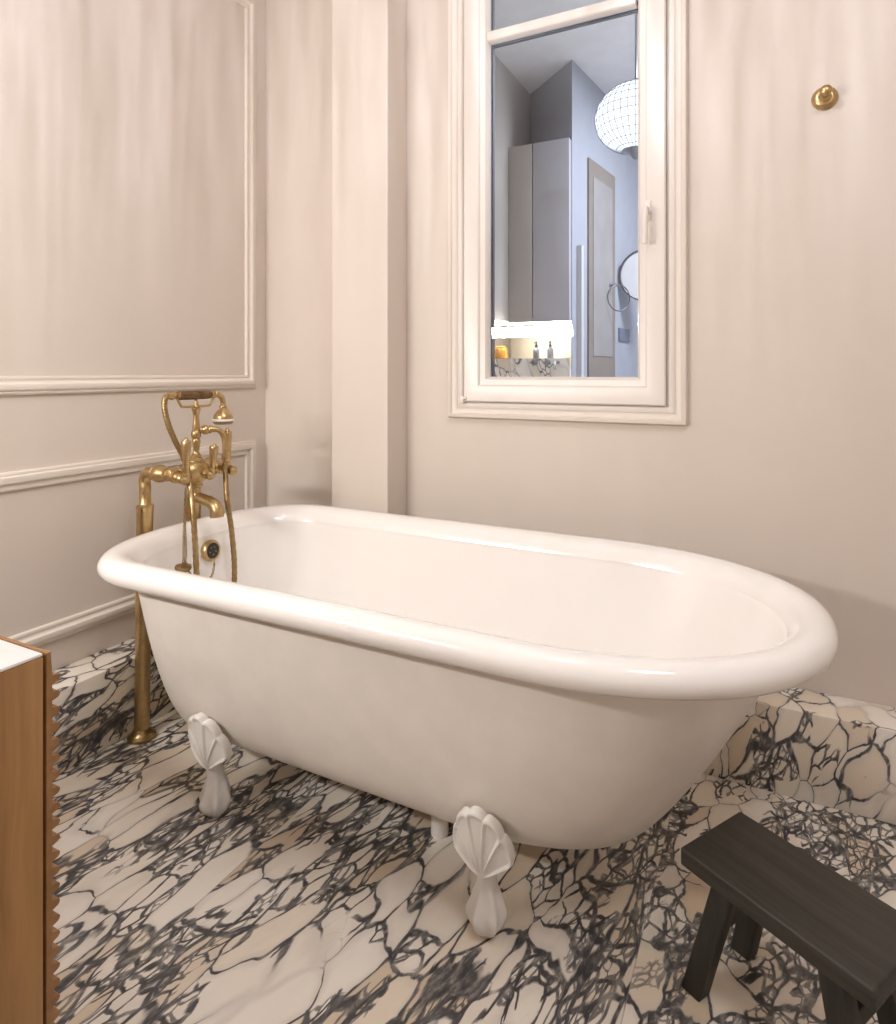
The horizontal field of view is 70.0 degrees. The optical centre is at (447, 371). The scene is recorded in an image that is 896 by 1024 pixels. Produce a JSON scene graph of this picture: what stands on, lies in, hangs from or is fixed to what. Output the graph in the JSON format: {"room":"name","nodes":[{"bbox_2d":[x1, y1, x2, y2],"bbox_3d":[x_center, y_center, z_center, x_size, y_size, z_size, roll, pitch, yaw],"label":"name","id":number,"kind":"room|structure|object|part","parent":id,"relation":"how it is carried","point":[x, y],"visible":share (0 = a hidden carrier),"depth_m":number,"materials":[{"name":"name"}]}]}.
{"room":"bathroom","nodes":[
{"label":"bathroom","id":0,"kind":"room"},
{"bbox_2d":[0,0,265,670],"bbox_3d":[-1.326,-0.350,1.667,0.120,2.900,2.510,0,0,27],"label":"wall","id":1,"kind":"structure","parent":0,"point":[122,122],"depth_m":2.03,"materials":[{"name":"paint"}]},
{"bbox_2d":[52,637,174,772],"bbox_3d":[-1.211,0.986,1.608,0.139,0.228,2.270,0,0,27],"label":"baseboard","id":2,"kind":"structure","parent":1,"relation":"attached to","point":[95,701],"depth_m":1.86,"materials":[{"name":"stone"}]},
{"bbox_2d":[0,0,255,395],"bbox_3d":[-1.252,-0.718,1.655,0.022,1.564,2.096,0,0,27],"label":"trim","id":3,"kind":"structure","parent":1,"relation":"attached to","point":[9,385],"depth_m":2.50,"materials":[{"name":"paint"}]},
{"bbox_2d":[0,440,255,646],"bbox_3d":[-1.252,0.529,1.655,0.022,0.508,2.096,0,0,27],"label":"trim","id":4,"kind":"structure","parent":1,"relation":"attached to","point":[36,477],"depth_m":1.97,"materials":[{"name":"paint"}]},
{"bbox_2d":[52,709,895,1023],"bbox_3d":[0.343,1.150,0.813,3.870,0.100,2.510,0,0,27],"label":"floor","id":5,"kind":"structure","parent":0,"point":[312,898],"depth_m":1.32,"materials":[{"name":"stone"}]},
{"bbox_2d":[0,635,59,1023],"bbox_3d":[-1.037,0.698,0.632,1.048,0.804,0.667,0,0,27],"label":"vanity cabinet","id":6,"kind":"object","parent":5,"relation":"on","point":[28,981],"visible":1,"depth_m":0.66,"materials":[{"name":"brown wood"}]},
{"bbox_2d":[0,640,41,671],"bbox_3d":[-1.041,0.298,0.624,1.046,0.003,0.649,0,0,27],"label":"countertop","id":7,"kind":"structure","parent":6,"relation":"on","point":[11,655],"depth_m":0.67,"materials":[{"name":"white stone"}]},
{"bbox_3d":[-0.584,0.700,0.391,0.022,0.800,0.650,0,0,27],"label":"panel","id":8,"kind":"part","parent":6,"relation":"part of","materials":[{"name":"brown wood"}]},
{"bbox_2d":[127,391,236,744],"bbox_3d":[-0.794,0.580,1.962,0.277,1.040,0.262,0,0,27],"label":"tap","id":9,"kind":"object","parent":5,"relation":"on","point":[202,469],"visible":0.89,"depth_m":1.91,"materials":[{"name":"gold metal"}]},
{"bbox_3d":[-0.778,0.305,1.853,0.076,0.042,0.039,0,0,27],"label":"lever handle","id":10,"kind":"part","parent":9,"relation":"part of","materials":[{"name":"gold metal"}]},
{"bbox_3d":[-0.752,0.247,1.840,0.028,0.118,0.028,0,0,27],"label":"lever","id":11,"kind":"part","parent":9,"relation":"part of","materials":[{"name":"gold metal"}]},
{"bbox_2d":[174,487,214,577],"bbox_3d":[-0.745,0.477,1.888,0.047,0.300,0.176,0,0,9],"label":"plug","id":12,"kind":"object","parent":9,"relation":"hanging from","point":[184,566],"visible":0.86,"depth_m":1.82,"materials":[{"name":"gold metal"}]},
{"bbox_3d":[-0.752,0.435,1.825,0.011,0.208,0.009,0,0,-24],"label":"chain","id":13,"kind":"part","parent":12,"relation":"part of","materials":[{"name":"gold metal"}]},
{"bbox_3d":[-0.752,0.434,1.833,0.009,0.212,0.014,0,0,-18],"label":"chain","id":14,"kind":"part","parent":12,"relation":"part of","materials":[{"name":"gold metal"}]},
{"bbox_3d":[-0.732,0.583,1.899,0.014,0.088,0.151,0,0,13],"label":"chain","id":15,"kind":"part","parent":12,"relation":"part of","materials":[{"name":"gold metal"}]},
{"bbox_2d":[161,390,236,582],"bbox_3d":[-0.722,0.410,1.941,0.133,0.707,0.262,0,0,20],"label":"shower","id":16,"kind":"object","parent":9,"relation":"on","point":[223,416],"visible":0.77,"depth_m":1.94,"materials":[{"name":"gold metal"}]},
{"bbox_3d":[-0.764,0.084,1.953,0.024,0.052,0.221,0,0,27],"label":"handle","id":17,"kind":"part","parent":16,"relation":"part of","materials":[{"name":"gold metal"}]},
{"bbox_3d":[-0.736,0.304,1.935,0.076,0.040,0.039,0,0,27],"label":"lever handle","id":18,"kind":"part","parent":9,"relation":"part of","materials":[{"name":"gold metal"}]},
{"bbox_3d":[-0.725,0.389,1.927,0.123,0.089,0.041,0,0,27],"label":"spout","id":19,"kind":"part","parent":9,"relation":"part of","materials":[{"name":"gold metal"}]},
{"bbox_3d":[-0.703,0.259,1.922,0.028,0.090,0.028,0,0,27],"label":"lever","id":20,"kind":"part","parent":9,"relation":"part of","materials":[{"name":"gold metal"}]},
{"bbox_2d":[200,425,228,460],"bbox_3d":[-0.721,0.219,1.974,0.086,0.115,0.030,0,0,-30],"label":"pipe","id":21,"kind":"object","parent":9,"relation":"attached to","point":[205,429],"depth_m":1.97,"materials":[{"name":"gold metal"}]},
{"bbox_3d":[-0.696,0.303,2.013,0.076,0.040,0.039,0,0,27],"label":"lever handle","id":22,"kind":"part","parent":9,"relation":"part of","materials":[{"name":"gold metal"}]},
{"bbox_3d":[-0.692,0.238,2.007,0.028,0.125,0.028,0,0,27],"label":"lever","id":23,"kind":"part","parent":9,"relation":"part of","materials":[{"name":"gold metal"}]},
{"bbox_2d":[97,504,838,937],"bbox_3d":[-0.050,0.781,1.597,1.752,0.638,0.812,0,0,27],"label":"bathtub","id":24,"kind":"object","parent":5,"relation":"on","point":[504,686],"visible":1,"depth_m":1.37,"materials":[{"name":"ceramic"}]},
{"bbox_2d":[207,543,218,557],"bbox_3d":[-0.725,0.549,1.970,0.009,0.047,0.047,0,0,27],"label":"grille","id":25,"kind":"object","parent":24,"relation":"attached to","point":[212,548],"depth_m":1.97,"materials":[{"name":"black metal"}]},
{"bbox_2d":[681,812,895,1023],"bbox_3d":[0.576,0.975,1.060,0.179,0.250,0.318,0,0,-32],"label":"step stool","id":26,"kind":"object","parent":5,"relation":"on","point":[757,879],"visible":1,"depth_m":1.04,"materials":[{"name":"black wood"}]},
{"bbox_3d":[0.461,0.990,1.121,0.098,0.220,0.039,0,0,40],"label":"leg","id":27,"kind":"part","parent":26,"relation":"part of","materials":[{"name":"black wood"}]},
{"bbox_3d":[0.569,0.990,1.190,0.039,0.220,0.098,0,0,-15],"label":"leg","id":28,"kind":"part","parent":26,"relation":"part of","materials":[{"name":"black wood"}]},
{"bbox_3d":[0.582,0.990,0.930,0.039,0.220,0.098,0,0,-15],"label":"leg","id":29,"kind":"part","parent":26,"relation":"part of","materials":[{"name":"black wood"}]},
{"bbox_3d":[0.690,0.990,0.999,0.098,0.220,0.039,0,0,40],"label":"leg","id":30,"kind":"part","parent":26,"relation":"part of","materials":[{"name":"black wood"}]},
{"bbox_2d":[495,55,529,358],"bbox_3d":[0.039,-0.350,3.496,0.284,2.900,1.970,0,0,27],"label":"wall","id":31,"kind":"structure","parent":0,"point":[512,100],"depth_m":3.77,"materials":[{"name":"beige paint"}]},
{"bbox_2d":[495,358,570,376],"bbox_3d":[0.564,0.110,4.021,0.570,0.380,0.543,0,0,27],"label":"ledge","id":32,"kind":"object","parent":31,"relation":"attached to","point":[520,367],"visible":0.29,"depth_m":3.76,"materials":[{"name":"grey stone"}]},
{"bbox_2d":[495,346,507,358],"bbox_3d":[0.322,-0.120,3.898,0.088,0.080,0.088,0,0,27],"label":"bowl","id":33,"kind":"object","parent":32,"relation":"on","point":[501,352],"visible":0.96,"depth_m":3.86,"materials":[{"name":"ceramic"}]},
{"bbox_2d":[533,342,539,357],"bbox_3d":[0.519,-0.130,3.791,0.047,0.100,0.038,0,0,-31],"label":"soap bottle","id":34,"kind":"object","parent":32,"relation":"on","point":[536,352],"visible":0.91,"depth_m":3.78,"materials":[{"name":"clear glass"}]},
{"bbox_2d":[529,359,559,369],"bbox_3d":[0.546,-0.045,3.664,0.178,0.064,0.108,0,0,27],"label":"mixer","id":35,"kind":"object","parent":32,"relation":"attached to","point":[533,362],"visible":1,"depth_m":3.67,"materials":[{"name":"metal"}]},
{"bbox_3d":[0.500,-0.055,3.721,0.044,0.044,0.047,0,0,27],"label":"cross handle","id":36,"kind":"part","parent":35,"relation":"part of","materials":[{"name":"metal"}]},
{"bbox_3d":[0.571,-0.055,3.685,0.044,0.044,0.047,0,0,27],"label":"cross handle","id":37,"kind":"part","parent":35,"relation":"part of","materials":[{"name":"metal"}]},
{"bbox_3d":[0.613,-0.039,3.630,0.020,0.052,0.109,0,0,23],"label":"spout","id":38,"kind":"part","parent":35,"relation":"part of","materials":[{"name":"metal"}]},
{"bbox_2d":[547,341,553,357],"bbox_3d":[0.596,-0.130,3.752,0.047,0.100,0.038,0,0,-31],"label":"soap bottle","id":39,"kind":"object","parent":32,"relation":"on","point":[550,352],"visible":0.96,"depth_m":3.74,"materials":[{"name":"clear glass"}]},
{"bbox_2d":[495,137,570,325],"bbox_3d":[0.528,-0.809,3.935,0.554,1.054,0.373,0,0,27],"label":"upper cabinet","id":40,"kind":"object","parent":31,"relation":"attached to","point":[539,173],"visible":0.97,"depth_m":3.72,"materials":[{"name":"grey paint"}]},
{"bbox_3d":[0.431,-0.814,3.785,0.146,1.044,0.018,0,0,27],"label":"door","id":41,"kind":"part","parent":40,"relation":"part of","materials":[{"name":"beige wood"}]},
{"bbox_3d":[0.597,-0.814,3.700,0.216,1.044,0.018,0,0,27],"label":"door","id":42,"kind":"part","parent":40,"relation":"part of","materials":[{"name":"paint"}]},
{"bbox_2d":[510,321,570,358],"bbox_3d":[0.568,-0.188,4.033,0.009,0.213,0.767,0,0,-21],"label":"backsplash","id":43,"kind":"structure","parent":31,"relation":"attached to","point":[522,340],"depth_m":3.98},
{"bbox_2d":[495,0,637,93],"bbox_3d":[1.566,-1.850,3.389,3.100,0.100,3.170,0,0,27],"label":"ceiling","id":44,"kind":"structure","parent":0,"point":[605,51],"depth_m":3.56,"materials":[{"name":"paint"}]},
{"bbox_2d":[595,13,637,159],"bbox_3d":[0.940,-1.431,3.200,0.405,0.737,0.405,0,0,27],"label":"pendant lamp","id":45,"kind":"object","parent":44,"relation":"hanging from","point":[616,115],"visible":0.52,"depth_m":3.09,"materials":[{"name":"glass"},{"name":"brushed steel"}]},
{"bbox_3d":[0.940,-1.272,3.200,0.400,0.326,0.400,0,0,27],"label":"lamp shade","id":46,"kind":"part","parent":45,"relation":"part of","materials":[{"name":"white glass"}]},
{"bbox_3d":[0.940,-1.617,3.200,0.110,0.367,0.110,0,0,27],"label":"stem","id":47,"kind":"part","parent":45,"relation":"part of","materials":[{"name":"metal"}]},
{"bbox_2d":[511,60,637,376],"bbox_3d":[0.905,-0.350,4.492,0.760,2.900,1.608,0,0,27],"label":"wall","id":48,"kind":"structure","parent":0,"point":[566,104],"depth_m":3.97,"materials":[{"name":"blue paint"}]},
{"bbox_2d":[577,245,583,376],"bbox_3d":[0.775,0.180,3.751,0.030,1.840,0.035,0,0,34],"label":"strip","id":49,"kind":"object","parent":48,"relation":"attached to","point":[580,248],"visible":0.36,"depth_m":3.74,"materials":[{"name":"grey paint"}]},
{"bbox_2d":[587,157,614,376],"bbox_3d":[0.982,-0.100,4.073,0.015,2.400,0.470,0,0,34],"label":"door","id":50,"kind":"structure","parent":48,"relation":"in","point":[600,183],"depth_m":4.01,"materials":[{"name":"paint"}]},
{"bbox_3d":[0.986,-0.650,4.070,0.004,1.100,0.340,0,0,34],"label":"panel","id":51,"kind":"part","parent":50,"relation":"part of","materials":[{"name":"paint"}]},
{"bbox_2d":[607,282,629,311],"bbox_3d":[1.097,-0.488,4.173,0.177,0.194,0.064,0,0,-22],"label":"towel ring","id":52,"kind":"object","parent":48,"relation":"attached to","point":[611,286],"visible":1,"depth_m":4.15,"materials":[{"name":"metal"}]},
{"bbox_2d":[618,328,629,341],"bbox_3d":[1.214,-0.254,4.429,0.010,0.090,0.234,0,0,34],"label":"switch plate","id":53,"kind":"object","parent":48,"relation":"attached to","point":[623,334],"visible":1,"depth_m":4.42,"materials":[{"name":"white plastic"}]},
{"bbox_2d":[619,250,637,299],"bbox_3d":[1.326,-0.652,4.308,0.356,0.356,0.124,0,0,27],"label":"mirror","id":54,"kind":"object","parent":48,"relation":"attached to","point":[628,272],"visible":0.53,"depth_m":4.32,"materials":[{"name":"metal"}]},
{"bbox_2d":[266,0,895,706],"bbox_3d":[0.887,-0.350,1.877,3.630,2.900,0.120,0,0,27],"label":"wall","id":55,"kind":"structure","parent":0,"point":[783,465],"depth_m":1.86,"materials":[{"name":"paint"}]},
{"bbox_2d":[332,0,406,514],"bbox_3d":[-0.287,-0.464,2.337,0.241,2.672,0.131,0,0,27],"label":"pilaster","id":56,"kind":"object","parent":55,"relation":"attached to","point":[369,37],"visible":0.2,"depth_m":2.28,"materials":[{"name":"paint"}]},
{"bbox_2d":[448,0,687,425],"bbox_3d":[0.356,-0.670,2.072,0.792,1.659,0.116,0,0,27],"label":"window","id":57,"kind":"structure","parent":55,"relation":"in","point":[658,395],"depth_m":2.05,"materials":[{"name":"paint"}]},
{"bbox_3d":[0.585,-0.438,1.903,0.020,0.113,0.024,0,0,27],"label":"handle lever","id":58,"kind":"part","parent":57,"relation":"part of","materials":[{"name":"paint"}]},
{"bbox_3d":[0.601,-0.486,1.931,0.022,0.063,0.007,0,0,27],"label":"handle plate","id":59,"kind":"part","parent":57,"relation":"part of","materials":[{"name":"paint"}]},
{"bbox_2d":[703,688,895,824],"bbox_3d":[0.890,0.986,1.730,3.491,0.228,0.139,0,0,27],"label":"baseboard","id":60,"kind":"structure","parent":55,"relation":"attached to","point":[832,751],"depth_m":1.64,"materials":[{"name":"stone"}]},
{"bbox_2d":[811,84,837,109],"bbox_3d":[1.010,-0.743,1.712,0.064,0.064,0.061,0,0,27],"label":"robe hook","id":61,"kind":"object","parent":55,"relation":"attached to","point":[825,97],"visible":1,"depth_m":1.72,"materials":[{"name":"gold metal"}]}
]}

